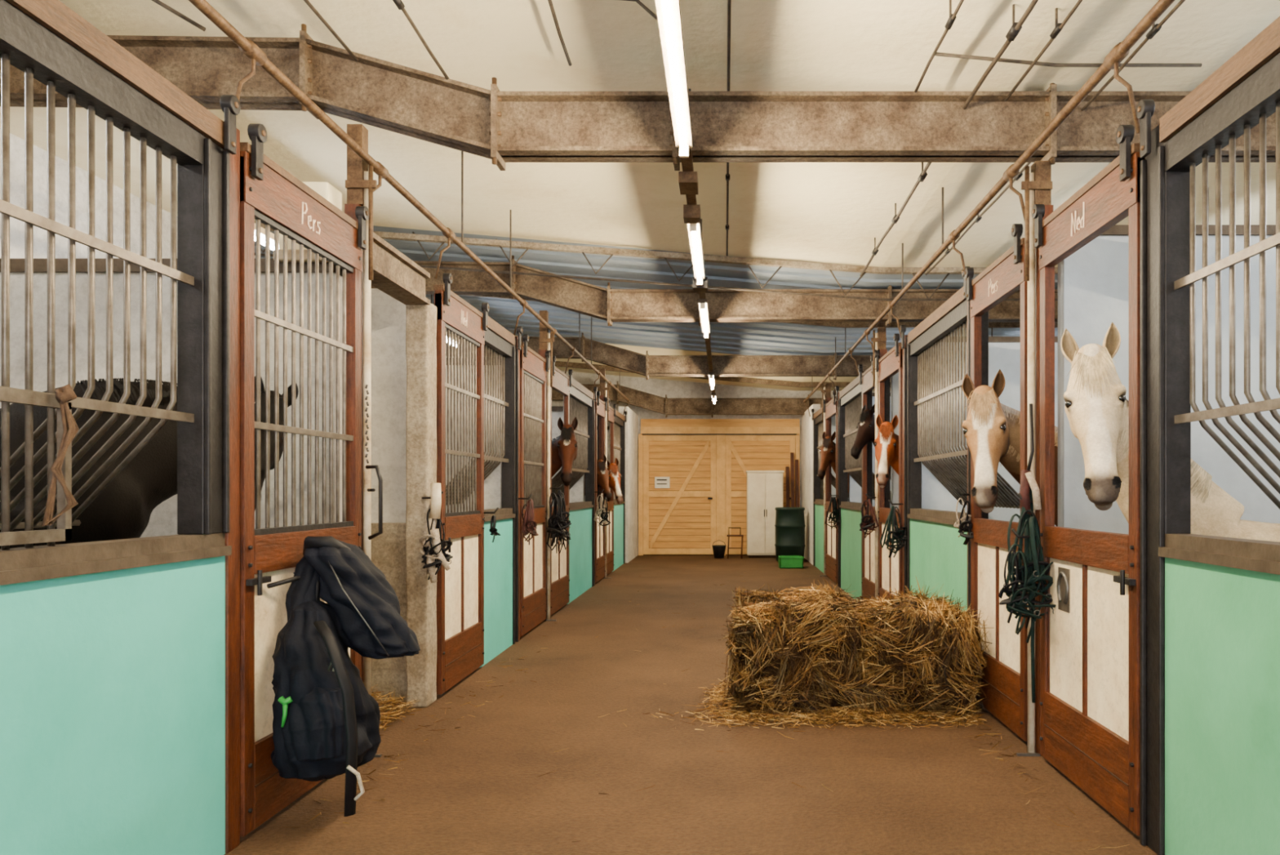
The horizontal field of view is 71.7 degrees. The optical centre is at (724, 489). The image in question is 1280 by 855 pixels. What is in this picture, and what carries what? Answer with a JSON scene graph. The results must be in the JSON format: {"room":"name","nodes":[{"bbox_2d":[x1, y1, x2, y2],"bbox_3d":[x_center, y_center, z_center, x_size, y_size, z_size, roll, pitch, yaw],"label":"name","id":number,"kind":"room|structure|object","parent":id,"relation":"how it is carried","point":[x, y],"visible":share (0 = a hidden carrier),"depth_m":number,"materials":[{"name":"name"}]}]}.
{"room":"horse stable","nodes":[
{"label":"horse stable","id":0,"kind":"room"},
{"bbox_2d":[0,128,453,357],"bbox_3d":[-5.300,-0.600,8.200,0.200,4.000,21.400,0,0,0],"label":"wall","id":1,"kind":"structure","parent":0,"point":[16,144],"depth_m":6.94,"materials":[{"name":"white paint"}]},
{"bbox_2d":[618,406,638,562],"bbox_3d":[-1.955,-0.100,17.900,0.180,3.000,2.000,0,0,0],"label":"wall","id":2,"kind":"structure","parent":0,"point":[632,418],"depth_m":17.56,"materials":[{"name":"white paint"}]},
{"bbox_2d":[0,0,1279,391],"bbox_3d":[-0.150,-2.425,8.200,10.500,0.650,21.800,0,0,0],"label":"ceiling","id":3,"kind":"structure","parent":0,"point":[816,212],"depth_m":6.03,"materials":[{"name":"paint"}]},
{"bbox_2d":[188,0,630,415],"bbox_3d":[-1.884,-1.916,7.350,0.128,1.005,19.300,0,0,0],"label":"pipe","id":4,"kind":"object","parent":3,"relation":"attached to","point":[257,56],"visible":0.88,"depth_m":4.58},
{"bbox_2d":[392,0,448,79],"bbox_3d":[-1.449,-2.264,2.325,0.038,0.239,4.650,0,0,0],"label":"conduit","id":5,"kind":"object","parent":3,"relation":"attached to","point":[399,4],"depth_m":4.16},
{"bbox_2d":[0,23,1275,170],"bbox_3d":[-0.150,-2.075,4.700,10.100,0.730,0.200,0,0,0],"label":"roof beam","id":6,"kind":"structure","parent":3,"relation":"attached to","point":[502,127],"depth_m":4.69,"materials":[{"name":"metal"}]},
{"bbox_2d":[254,222,1057,300],"bbox_3d":[-0.050,-2.206,8.455,9.900,0.772,0.070,0,0,0],"label":"truss","id":7,"kind":"object","parent":3,"relation":"attached to","point":[384,235],"depth_m":8.42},
{"bbox_2d":[446,332,871,379],"bbox_3d":[-0.150,-2.075,13.750,10.100,0.730,0.200,0,0,0],"label":"roof beam","id":8,"kind":"structure","parent":3,"relation":"attached to","point":[646,365],"depth_m":13.74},
{"bbox_2d":[151,0,1201,66],"bbox_3d":[-0.309,-2.117,4.067,5.205,0.701,0.542,0,0,2],"label":"cable","id":9,"kind":"object","parent":3,"relation":"attached to","point":[157,2],"visible":0.62,"depth_m":4.24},
{"bbox_2d":[551,381,832,417],"bbox_3d":[-0.150,-1.865,18.200,10.100,0.750,0.200,0,0,0],"label":"roof beam","id":10,"kind":"structure","parent":3,"relation":"attached to","point":[666,406],"depth_m":18.19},
{"bbox_2d":[678,88,715,393],"bbox_3d":[-0.200,-1.953,7.600,0.120,0.646,19.200,0,0,0],"label":"track","id":11,"kind":"object","parent":3,"relation":"hanging from","point":[687,178],"visible":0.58,"depth_m":5.30,"materials":[{"name":"metal"}]},
{"bbox_2d":[654,0,692,157],"bbox_3d":[-0.200,-1.674,3.555,0.080,0.088,1.550,0,0,0],"label":"fluorescent light","id":12,"kind":"object","parent":11,"relation":"attached to","point":[668,14],"visible":1,"depth_m":3.49,"materials":[{"name":"white glass"}]},
{"bbox_2d":[687,223,704,284],"bbox_3d":[-0.200,-1.674,6.270,0.080,0.088,1.500,0,0,0],"label":"fluorescent light","id":13,"kind":"object","parent":11,"relation":"attached to","point":[694,229],"visible":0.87,"depth_m":6.16,"materials":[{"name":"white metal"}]},
{"bbox_2d":[697,298,710,337],"bbox_3d":[-0.200,-1.674,8.685,0.080,0.088,1.550,0,0,0],"label":"fluorescent light","id":14,"kind":"object","parent":11,"relation":"attached to","point":[703,303],"visible":1,"depth_m":8.45,"materials":[{"name":"white metal"}]},
{"bbox_2d":[371,255,1057,325],"bbox_3d":[-0.150,-2.075,9.250,10.100,0.730,0.200,0,0,0],"label":"roof beam","id":15,"kind":"structure","parent":3,"relation":"attached to","point":[609,304],"depth_m":9.24,"materials":[{"name":"metal"}]},
{"bbox_2d":[555,360,890,386],"bbox_3d":[-0.150,-2.313,17.400,10.100,0.566,0.060,0,0,0],"label":"ceiling purlin","id":16,"kind":"structure","parent":3,"relation":"attached to","point":[558,363],"depth_m":17.37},
{"bbox_2d":[725,0,731,256],"bbox_3d":[0.020,-2.240,4.200,0.032,0.034,8.400,0,0,0],"label":"conduit","id":17,"kind":"object","parent":3,"relation":"attached to","point":[727,176],"depth_m":4.73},
{"bbox_2d":[463,294,1057,328],"bbox_3d":[-0.150,-2.313,11.000,10.100,0.566,0.060,0,0,0],"label":"ceiling purlin","id":18,"kind":"structure","parent":3,"relation":"attached to","point":[836,324],"depth_m":10.97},
{"bbox_2d":[914,0,964,93],"bbox_3d":[1.001,-2.116,2.300,0.035,0.115,4.600,0,0,0],"label":"conduit","id":19,"kind":"object","parent":3,"relation":"attached to","point":[952,18],"depth_m":3.97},
{"bbox_2d":[859,0,1038,276],"bbox_3d":[1.280,-2.078,4.150,0.048,0.141,8.300,0,0,0],"label":"conduit","id":20,"kind":"object","parent":3,"relation":"attached to","point":[1015,29],"depth_m":4.41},
{"bbox_2d":[803,0,1174,416],"bbox_3d":[1.569,-1.764,7.350,0.128,0.732,19.300,0,0,0],"label":"pipe","id":21,"kind":"object","parent":3,"relation":"attached to","point":[1120,51],"visible":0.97,"depth_m":4.32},
{"bbox_2d":[1004,0,1082,102],"bbox_3d":[1.472,-2.075,2.300,0.036,0.115,4.600,0,0,0],"label":"conduit","id":22,"kind":"object","parent":3,"relation":"attached to","point":[1059,26],"depth_m":3.93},
{"bbox_2d":[924,0,1185,275],"bbox_3d":[1.899,-2.072,4.150,0.033,0.115,8.300,0,0,0],"label":"conduit","id":23,"kind":"object","parent":3,"relation":"attached to","point":[1156,28],"depth_m":4.41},
{"bbox_2d":[223,555,1157,854],"bbox_3d":[-0.150,1.450,8.200,10.500,0.100,21.800,0,0,0],"label":"floor","id":24,"kind":"structure","parent":0,"point":[462,793],"depth_m":4.38,"materials":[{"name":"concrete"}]},
{"bbox_2d":[0,0,231,854],"bbox_3d":[-2.142,0.000,2.005,0.491,2.800,2.770,0,0,0],"label":"panel","id":25,"kind":"object","parent":24,"relation":"on","point":[113,651],"visible":1,"depth_m":2.75,"materials":[{"name":"teal paint"}]},
{"bbox_2d":[0,375,297,548],"bbox_3d":[-3.285,0.406,3.621,2.719,1.968,0.796,0,0,-22],"label":"horse","id":26,"kind":"object","parent":24,"relation":"on","point":[123,509],"visible":0.25,"depth_m":3.72},
{"bbox_2d":[0,258,342,537],"bbox_3d":[-3.632,0.090,4.705,3.135,2.620,0.130,0,0,0],"label":"wall","id":27,"kind":"structure","parent":24,"relation":"on","point":[162,521],"depth_m":4.66,"materials":[{"name":"white paint"}]},
{"bbox_2d":[273,182,342,262],"bbox_3d":[-2.215,-1.410,4.710,0.300,0.420,0.220,0,0,0],"label":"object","id":28,"kind":"structure","parent":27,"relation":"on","point":[325,189],"depth_m":4.62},
{"bbox_2d":[371,231,430,304],"bbox_3d":[-1.975,-1.290,5.190,0.160,0.200,0.940,0,0,0],"label":"header","id":29,"kind":"object","parent":27,"relation":"attached to","point":[395,274],"visible":0.64,"depth_m":5.20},
{"bbox_2d":[177,94,240,853],"bbox_3d":[-1.944,-0.053,3.362,0.163,2.906,0.225,0,0,0],"label":"post","id":30,"kind":"object","parent":24,"relation":"on","point":[208,193],"visible":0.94,"depth_m":3.33,"materials":[{"name":"metal"}]},
{"bbox_2d":[240,123,368,835],"bbox_3d":[-1.901,-0.048,4.040,0.108,2.836,1.120,0,0,0],"label":"door","id":31,"kind":"structure","parent":30,"relation":"attached to","point":[270,195],"depth_m":3.77,"materials":[{"name":"brown wood"}]},
{"bbox_2d":[266,384,382,587],"bbox_3d":[-1.838,-0.005,4.139,0.114,1.092,0.971,0,0,2],"label":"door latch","id":32,"kind":"object","parent":31,"relation":"attached to","point":[376,467],"visible":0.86,"depth_m":4.54,"materials":[{"name":"metal"}]},
{"bbox_2d":[268,600,375,816],"bbox_3d":[-1.704,0.820,3.711,0.411,0.962,0.563,0,0,-16],"label":"bag","id":33,"kind":"object","parent":32,"relation":"hanging from","point":[323,727],"visible":0.94,"depth_m":3.58,"materials":[{"name":"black fabric"}]},
{"bbox_2d":[288,535,424,662],"bbox_3d":[-1.601,0.472,3.885,0.553,0.547,0.397,0,0,0],"label":"jacket","id":34,"kind":"object","parent":32,"relation":"hanging from","point":[336,573],"visible":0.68,"depth_m":3.78,"materials":[{"name":"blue fabric"}]},
{"bbox_2d":[344,124,382,756],"bbox_3d":[-1.900,-0.260,4.652,0.190,3.320,0.107,0,0,0],"label":"support post","id":35,"kind":"object","parent":24,"relation":"on","point":[360,184],"visible":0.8,"depth_m":4.64,"materials":[{"name":"brown wood"}]},
{"bbox_2d":[371,288,406,702],"bbox_3d":[-3.643,0.025,5.900,3.115,2.750,0.200,0,0,0],"label":"wall","id":36,"kind":"structure","parent":24,"relation":"on","point":[388,360],"depth_m":5.90,"materials":[{"name":"white paint"}]},
{"bbox_2d":[371,684,422,736],"bbox_3d":[-2.549,1.287,5.207,1.320,0.220,0.900,0,0,0],"label":"pile","id":37,"kind":"object","parent":24,"relation":"on","point":[393,701],"visible":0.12,"depth_m":5.34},
{"bbox_2d":[278,647,547,829],"bbox_3d":[-1.649,1.382,5.067,0.417,0.031,5.386,0,0,0],"label":"straw","id":38,"kind":"object","parent":24,"relation":"on","point":[544,647],"visible":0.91,"depth_m":4.60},
{"bbox_2d":[405,302,437,706],"bbox_3d":[-1.984,0.090,5.760,0.150,2.620,0.210,0,0,0],"label":"concrete pillar","id":39,"kind":"structure","parent":24,"relation":"on","point":[420,319],"depth_m":5.66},
{"bbox_2d":[419,490,451,582],"bbox_3d":[-1.843,0.297,5.583,0.217,0.582,0.157,0,0,0],"label":"halter","id":40,"kind":"object","parent":39,"relation":"hanging from","point":[436,523],"visible":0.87,"depth_m":5.57,"materials":[{"name":"leather"}]},
{"bbox_2d":[426,482,450,582],"bbox_3d":[-1.804,0.270,5.563,0.158,0.631,0.101,0,0,23],"label":"wrap","id":41,"kind":"object","parent":40,"relation":"hanging from","point":[436,495],"visible":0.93,"depth_m":5.55,"materials":[{"name":"fabric"}]},
{"bbox_2d":[446,357,502,512],"bbox_3d":[-3.632,0.090,8.165,3.135,2.620,0.130,0,0,0],"label":"wall","id":42,"kind":"structure","parent":24,"relation":"on","point":[493,482],"depth_m":8.12,"materials":[{"name":"white paint"}]},
{"bbox_2d":[446,312,515,666],"bbox_3d":[-2.143,0.000,7.470,0.487,2.800,1.020,0,0,0],"label":"panel","id":43,"kind":"object","parent":24,"relation":"on","point":[498,557],"visible":0.54,"depth_m":7.50,"materials":[{"name":"teal paint"}]},
{"bbox_2d":[433,272,489,693],"bbox_3d":[-1.901,-0.048,6.420,0.108,2.836,1.040,0,0,0],"label":"door","id":44,"kind":"structure","parent":43,"relation":"attached to","point":[460,602],"depth_m":6.36,"materials":[{"name":"brown wood"}]},
{"bbox_2d":[502,326,522,644],"bbox_3d":[-1.944,-0.053,8.100,0.163,2.906,0.240,0,0,0],"label":"post","id":45,"kind":"object","parent":24,"relation":"on","point":[510,469],"visible":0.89,"depth_m":7.98,"materials":[{"name":"metal"}]},
{"bbox_2d":[518,493,539,542],"bbox_3d":[-1.804,0.263,8.109,0.129,0.454,0.228,0,0,-42],"label":"halter","id":46,"kind":"object","parent":45,"relation":"hanging from","point":[528,526],"visible":1,"depth_m":8.09,"materials":[{"name":"leather"}]},
{"bbox_2d":[542,350,550,621],"bbox_3d":[-1.944,-0.053,9.465,0.163,2.906,0.190,0,0,0],"label":"post","id":47,"kind":"object","parent":24,"relation":"on","point":[547,350],"visible":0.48,"depth_m":9.46,"materials":[{"name":"wood"}]},
{"bbox_2d":[520,333,550,635],"bbox_3d":[-1.901,-0.048,8.800,0.108,2.836,1.120,0,0,0],"label":"door","id":48,"kind":"structure","parent":47,"relation":"attached to","point":[534,368],"depth_m":8.76,"materials":[{"name":"brown wood"}]},
{"bbox_2d":[550,355,573,615],"bbox_3d":[-1.901,-0.048,10.165,0.108,2.836,1.170,0,0,0],"label":"door","id":49,"kind":"structure","parent":47,"relation":"attached to","point":[562,382],"depth_m":10.15,"materials":[{"name":"brown wood"}]},
{"bbox_2d":[538,310,556,620],"bbox_3d":[-1.900,-0.260,9.451,0.190,3.320,0.107,0,0,0],"label":"support post","id":50,"kind":"object","parent":24,"relation":"on","point":[546,340],"visible":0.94,"depth_m":9.44,"materials":[{"name":"brown wood"}]},
{"bbox_2d":[546,484,572,555],"bbox_3d":[-1.763,0.312,9.356,0.276,0.752,0.362,0,0,0],"label":"halter","id":51,"kind":"object","parent":50,"relation":"hanging from","point":[557,525],"visible":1,"depth_m":9.31,"materials":[{"name":"fabric"}]},
{"bbox_2d":[551,417,577,486],"bbox_3d":[-2.921,0.273,10.142,2.489,2.236,0.689,0,0,0],"label":"horse","id":52,"kind":"object","parent":24,"relation":"on","point":[564,446],"visible":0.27,"depth_m":10.00},
{"bbox_2d":[551,405,584,506],"bbox_3d":[-3.632,0.090,12.895,3.135,2.620,0.130,0,0,0],"label":"wall","id":53,"kind":"structure","parent":24,"relation":"on","point":[576,493],"depth_m":12.85,"materials":[{"name":"white paint"}]},
{"bbox_2d":[551,375,593,604],"bbox_3d":[-2.143,0.000,11.765,0.487,2.800,1.970,0,0,0],"label":"panel","id":54,"kind":"object","parent":24,"relation":"on","point":[580,397],"visible":0.64,"depth_m":11.82,"materials":[{"name":"teal paint"}]},
{"bbox_2d":[585,386,597,586],"bbox_3d":[-1.944,-0.053,12.865,0.163,2.906,0.230,0,0,0],"label":"post","id":55,"kind":"object","parent":24,"relation":"on","point":[589,477],"visible":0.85,"depth_m":12.75,"materials":[{"name":"metal"}]},
{"bbox_2d":[584,453,611,501],"bbox_3d":[-2.871,0.416,13.527,2.299,1.944,0.600,0,0,-2],"label":"horse","id":56,"kind":"object","parent":24,"relation":"on","point":[602,473],"visible":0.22,"depth_m":13.42},
{"bbox_2d":[597,395,607,577],"bbox_3d":[-1.944,-0.053,14.020,0.163,2.906,0.120,0,0,0],"label":"post","id":57,"kind":"object","parent":24,"relation":"on","point":[606,396],"visible":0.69,"depth_m":13.96,"materials":[{"name":"wood"}]},
{"bbox_2d":[595,391,608,582],"bbox_3d":[-1.901,-0.048,13.475,0.108,2.836,0.950,0,0,0],"label":"door","id":58,"kind":"structure","parent":57,"relation":"attached to","point":[600,407],"depth_m":13.43,"materials":[{"name":"brown wood"}]},
{"bbox_2d":[607,398,616,573],"bbox_3d":[-1.901,-0.048,14.575,0.108,2.836,0.950,0,0,0],"label":"door","id":59,"kind":"structure","parent":57,"relation":"attached to","point":[611,412],"depth_m":14.84,"materials":[{"name":"brown wood"}]},
{"bbox_2d":[599,368,611,577],"bbox_3d":[-1.900,-0.260,13.982,0.190,3.320,0.107,0,0,0],"label":"support post","id":60,"kind":"object","parent":24,"relation":"on","point":[603,388],"visible":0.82,"depth_m":13.97,"materials":[{"name":"brown wood"}]},
{"bbox_2d":[596,457,623,504],"bbox_3d":[-2.849,0.422,14.684,2.345,1.933,0.600,0,0,-2],"label":"horse","id":61,"kind":"object","parent":24,"relation":"on","point":[614,480],"visible":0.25,"depth_m":14.58},
{"bbox_2d":[596,408,624,571],"bbox_3d":[-2.143,0.000,15.900,0.487,2.800,1.600,0,0,0],"label":"stall","id":62,"kind":"object","parent":24,"relation":"on","point":[619,419],"visible":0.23,"depth_m":16.02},
{"bbox_2d":[620,410,626,563],"bbox_3d":[-1.944,-0.053,16.790,0.163,2.906,0.180,0,0,0],"label":"post","id":63,"kind":"object","parent":24,"relation":"on","point":[622,428],"depth_m":16.70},
{"bbox_2d":[693,671,758,737],"bbox_3d":[0.049,1.322,5.847,0.499,0.152,1.787,0,0,0],"label":"straw","id":64,"kind":"object","parent":24,"relation":"on","point":[718,698],"visible":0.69,"depth_m":5.58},
{"bbox_2d":[746,470,784,557],"bbox_3d":[0.830,0.500,18.305,0.780,1.800,0.510,0,0,0],"label":"storage cabinet","id":65,"kind":"object","parent":24,"relation":"on","point":[764,487],"visible":0.87,"depth_m":18.08,"materials":[{"name":"paint"}]},
{"bbox_2d":[774,506,805,561],"bbox_3d":[1.270,0.870,17.200,0.600,1.060,0.600,0,0,0],"label":"bin","id":66,"kind":"object","parent":24,"relation":"on","point":[789,525],"visible":0.89,"depth_m":16.93,"materials":[{"name":"green plastic"}]},
{"bbox_2d":[778,555,804,568],"bbox_3d":[1.190,1.298,15.893,0.450,0.205,0.415,0,0,0],"label":"crate","id":67,"kind":"object","parent":24,"relation":"on","point":[784,561],"visible":1,"depth_m":15.70,"materials":[{"name":"plastic"}]},
{"bbox_2d":[786,452,799,506],"bbox_3d":[1.435,0.300,18.605,0.270,2.200,0.410,0,0,0],"label":"planks","id":68,"kind":"object","parent":24,"relation":"on","point":[792,460],"visible":0.45,"depth_m":18.69,"materials":[{"name":"brown wood"}]},
{"bbox_2d":[712,582,877,719],"bbox_3d":[0.461,0.994,5.881,1.075,0.807,1.283,0,0,3],"label":"bale","id":69,"kind":"object","parent":24,"relation":"on","point":[790,651],"visible":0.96,"depth_m":5.42},
{"bbox_2d":[616,706,992,731],"bbox_3d":[0.469,1.358,5.339,2.301,0.080,0.598,0,0,0],"label":"straw","id":70,"kind":"object","parent":24,"relation":"on","point":[814,715],"visible":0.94,"depth_m":5.31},
{"bbox_2d":[811,408,820,565],"bbox_3d":[1.678,-0.053,16.290,0.163,2.906,0.180,0,0,0],"label":"post","id":71,"kind":"object","parent":24,"relation":"on","point":[816,480],"depth_m":16.20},
{"bbox_2d":[819,382,831,576],"bbox_3d":[1.635,-0.168,14.322,0.190,3.135,0.107,0,0,0],"label":"support post","id":72,"kind":"object","parent":24,"relation":"on","point":[827,388],"visible":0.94,"depth_m":14.29,"materials":[{"name":"brown wood"}]},
{"bbox_2d":[822,390,837,582],"bbox_3d":[1.636,-0.048,13.600,0.108,2.836,1.400,0,0,0],"label":"door","id":73,"kind":"structure","parent":72,"relation":"attached to","point":[830,409],"depth_m":13.60,"materials":[{"name":"brown wood"}]},
{"bbox_2d":[813,407,848,573],"bbox_3d":[1.879,0.000,15.275,0.487,2.800,1.850,0,0,0],"label":"stall","id":74,"kind":"object","parent":24,"relation":"on","point":[819,503],"visible":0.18,"depth_m":15.58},
{"bbox_2d":[817,431,848,493],"bbox_3d":[2.706,0.224,13.944,2.493,2.330,0.682,0,0,3],"label":"horse","id":75,"kind":"object","parent":24,"relation":"on","point":[828,451],"visible":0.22,"depth_m":13.84},
{"bbox_2d":[835,386,848,587],"bbox_3d":[1.679,-0.053,12.740,0.163,2.906,0.280,0,0,0],"label":"post","id":76,"kind":"object","parent":24,"relation":"on","point":[842,477],"visible":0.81,"depth_m":12.60,"materials":[{"name":"metal"}]},
{"bbox_2d":[839,375,890,599],"bbox_3d":[1.879,0.000,11.600,0.487,2.800,2.000,0,0,0],"label":"panel","id":77,"kind":"object","parent":24,"relation":"on","point":[850,396],"visible":0.63,"depth_m":11.71,"materials":[{"name":"green paint"}]},
{"bbox_2d":[857,364,872,596],"bbox_3d":[1.679,-0.053,10.550,0.163,2.906,0.100,0,0,0],"label":"post","id":78,"kind":"object","parent":24,"relation":"on","point":[869,395],"visible":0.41,"depth_m":10.50,"materials":[{"name":"metal"}]},
{"bbox_2d":[857,355,875,604],"bbox_3d":[1.636,-0.048,10.010,0.108,2.836,0.980,0,0,0],"label":"door","id":79,"kind":"structure","parent":78,"relation":"attached to","point":[868,582],"depth_m":10.22,"materials":[{"name":"brown wood"}]},
{"bbox_2d":[848,392,890,507],"bbox_3d":[3.350,0.000,12.745,3.100,2.800,0.130,0,0,0],"label":"wall","id":80,"kind":"structure","parent":24,"relation":"on","point":[855,489],"depth_m":12.70,"materials":[{"name":"paint"}]},
{"bbox_2d":[850,404,890,479],"bbox_3d":[2.706,0.198,10.044,2.588,2.386,0.708,0,0,3],"label":"horse","id":81,"kind":"object","parent":24,"relation":"on","point":[865,427],"visible":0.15,"depth_m":9.88},
{"bbox_2d":[871,327,887,603],"bbox_3d":[1.635,-0.168,9.421,0.190,3.135,0.107,0,0,0],"label":"support post","id":82,"kind":"object","parent":24,"relation":"on","point":[878,340],"visible":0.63,"depth_m":9.41,"materials":[{"name":"brown wood"}]},
{"bbox_2d":[859,493,878,538],"bbox_3d":[1.537,0.281,9.376,0.205,0.490,0.183,0,0,0],"label":"halter","id":83,"kind":"object","parent":82,"relation":"hanging from","point":[865,525],"visible":1,"depth_m":9.36,"materials":[{"name":"leather"}]},
{"bbox_2d":[875,349,889,507],"bbox_3d":[1.679,-0.053,9.435,0.163,2.906,0.130,0,0,0],"label":"post","id":84,"kind":"object","parent":24,"relation":"on","point":[887,381],"visible":0.24,"depth_m":9.37,"materials":[{"name":"metal"}]},
{"bbox_2d":[874,333,902,603],"bbox_3d":[1.636,-0.048,8.780,0.108,2.836,1.160,0,0,0],"label":"door","id":85,"kind":"structure","parent":84,"relation":"attached to","point":[890,569],"depth_m":8.68,"materials":[{"name":"brown wood"}]},
{"bbox_2d":[874,413,898,488],"bbox_3d":[2.658,0.315,8.785,2.428,2.155,0.701,0,0,0],"label":"horse","id":86,"kind":"object","parent":24,"relation":"on","point":[886,442],"visible":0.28,"depth_m":8.64},
{"bbox_2d":[890,372,898,508],"bbox_3d":[3.350,0.000,9.505,3.100,2.800,0.130,0,0,0],"label":"wall","id":87,"kind":"structure","parent":24,"relation":"on","point":[894,379],"depth_m":9.46,"materials":[{"name":"paint"}]},
{"bbox_2d":[899,324,920,604],"bbox_3d":[1.679,-0.053,8.030,0.163,2.906,0.280,0,0,0],"label":"post","id":88,"kind":"object","parent":24,"relation":"on","point":[911,469],"visible":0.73,"depth_m":7.89,"materials":[{"name":"metal"}]},
{"bbox_2d":[880,498,906,558],"bbox_3d":[1.540,0.356,8.055,0.251,0.541,0.144,0,0,0],"label":"halter","id":89,"kind":"object","parent":88,"relation":"hanging from","point":[894,535],"visible":1,"depth_m":8.04,"materials":[{"name":"fabric"}]},
{"bbox_2d":[849,591,992,720],"bbox_3d":[1.230,1.022,5.853,1.012,0.752,1.245,0,0,5],"label":"bale","id":90,"kind":"object","parent":24,"relation":"on","point":[925,655],"visible":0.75,"depth_m":5.40},
{"bbox_2d":[906,286,1020,610],"bbox_3d":[1.879,0.000,6.940,0.487,2.800,1.900,0,0,0],"label":"panel","id":91,"kind":"object","parent":24,"relation":"on","point":[938,554],"visible":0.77,"depth_m":6.89,"materials":[{"name":"green paint"}]},
{"bbox_2d":[961,266,988,618],"bbox_3d":[1.679,-0.053,5.930,0.163,2.906,0.120,0,0,0],"label":"post","id":92,"kind":"object","parent":24,"relation":"on","point":[984,317],"visible":0.23,"depth_m":5.88,"materials":[{"name":"metal"}]},
{"bbox_2d":[964,223,1027,741],"bbox_3d":[1.636,-0.048,5.325,0.108,2.836,1.050,0,0,0],"label":"door","id":93,"kind":"structure","parent":92,"relation":"attached to","point":[1006,680],"depth_m":5.27,"materials":[{"name":"brown wood"}]},
{"bbox_2d":[954,488,973,546],"bbox_3d":[1.605,0.181,5.853,0.150,0.390,0.130,0,0,0],"label":"halter","id":94,"kind":"object","parent":93,"relation":"hanging from","point":[964,522],"visible":0.96,"depth_m":5.85,"materials":[{"name":"leather"}]},
{"bbox_2d":[920,336,1057,526],"bbox_3d":[3.350,0.000,8.095,3.100,2.800,0.130,0,0,0],"label":"wall","id":95,"kind":"structure","parent":24,"relation":"on","point":[1004,352],"depth_m":8.05,"materials":[{"name":"paint"}]},
{"bbox_2d":[961,368,1057,526],"bbox_3d":[2.631,0.331,5.428,2.441,2.127,0.656,0,0,-4],"label":"horse","id":96,"kind":"object","parent":24,"relation":"on","point":[991,428],"visible":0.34,"depth_m":5.23},
{"bbox_2d":[1016,160,1053,755],"bbox_3d":[1.635,-0.168,4.671,0.190,3.135,0.107,0,0,0],"label":"support post","id":97,"kind":"object","parent":24,"relation":"on","point":[1037,185],"visible":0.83,"depth_m":4.66,"materials":[{"name":"brown wood"}]},
{"bbox_2d":[1136,99,1191,854],"bbox_3d":[1.679,-0.053,3.400,0.163,2.906,0.160,0,0,0],"label":"post","id":98,"kind":"object","parent":24,"relation":"on","point":[1165,445],"visible":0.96,"depth_m":3.32,"materials":[{"name":"metal"}]},
{"bbox_2d":[1031,124,1145,835],"bbox_3d":[1.636,-0.048,4.030,0.108,2.836,1.080,0,0,0],"label":"door","id":99,"kind":"structure","parent":98,"relation":"attached to","point":[1090,702],"depth_m":3.89,"materials":[{"name":"brown wood"}]},
{"bbox_2d":[998,528,1038,637],"bbox_3d":[1.493,0.468,4.446,0.214,0.545,0.170,0,0,0],"label":"halter","id":100,"kind":"object","parent":99,"relation":"hanging from","point":[1016,595],"visible":1,"depth_m":4.42,"materials":[{"name":"fabric"}]},
{"bbox_2d":[1004,493,1054,647],"bbox_3d":[1.556,0.407,4.491,0.261,0.783,0.228,0,0,0],"label":"halter","id":101,"kind":"object","parent":99,"relation":"hanging from","point":[1024,521],"visible":0.74,"depth_m":4.47,"materials":[{"name":"fabric"}]},
{"bbox_2d":[1019,403,1041,702],"bbox_3d":[1.578,0.325,4.554,0.085,1.551,0.104,0,0,-17],"label":"lead rope","id":102,"kind":"object","parent":99,"relation":"hanging from","point":[1028,488],"visible":0.86,"depth_m":4.55,"materials":[{"name":"fabric"}]},
{"bbox_2d":[1057,224,1279,533],"bbox_3d":[3.350,0.000,4.715,3.100,2.800,0.130,0,0,0],"label":"wall","id":103,"kind":"structure","parent":24,"relation":"on","point":[1093,280],"depth_m":4.67,"materials":[{"name":"paint"}]},
{"bbox_2d":[1060,321,1279,542],"bbox_3d":[2.626,0.309,4.240,2.167,2.170,0.637,0,0,-7],"label":"horse","id":104,"kind":"object","parent":24,"relation":"on","point":[1096,403],"visible":0.49,"depth_m":4.01},
{"bbox_2d":[1158,16,1279,854],"bbox_3d":[1.879,0.000,1.970,0.487,2.800,2.700,0,0,0],"label":"panel","id":105,"kind":"object","parent":24,"relation":"on","point":[1222,593],"visible":1,"depth_m":2.95,"materials":[{"name":"green paint"}]},
{"bbox_2d":[551,370,890,506],"bbox_3d":[-0.150,-0.600,19.000,10.500,4.000,0.200,0,0,0],"label":"wall","id":106,"kind":"structure","parent":0,"point":[659,387],"depth_m":18.90,"materials":[{"name":"white paint"}]},
{"bbox_2d":[643,435,716,555],"bbox_3d":[-0.968,0.085,18.885,1.605,2.630,0.150,0,0,0],"label":"barn door","id":107,"kind":"structure","parent":106,"relation":"in","point":[680,518],"depth_m":18.88,"materials":[{"name":"brown wood"}]},
{"bbox_2d":[638,418,799,555],"bbox_3d":[-0.125,-0.060,18.895,3.450,2.920,0.250,0,0,0],"label":"door frame","id":108,"kind":"structure","parent":106,"relation":"attached to","point":[721,428],"depth_m":18.82,"materials":[{"name":"brown wood"}]},
{"bbox_2d":[725,435,795,555],"bbox_3d":[0.762,0.085,18.885,1.535,2.630,0.150,0,0,0],"label":"barn door","id":109,"kind":"structure","parent":106,"relation":"in","point":[744,453],"depth_m":18.88,"materials":[{"name":"brown wood"}]},
{"bbox_2d":[801,404,820,564],"bbox_3d":[1.710,-0.100,17.650,0.140,3.000,2.500,0,0,0],"label":"wall","id":110,"kind":"structure","parent":0,"point":[806,420],"depth_m":17.42,"materials":[{"name":"white paint"}]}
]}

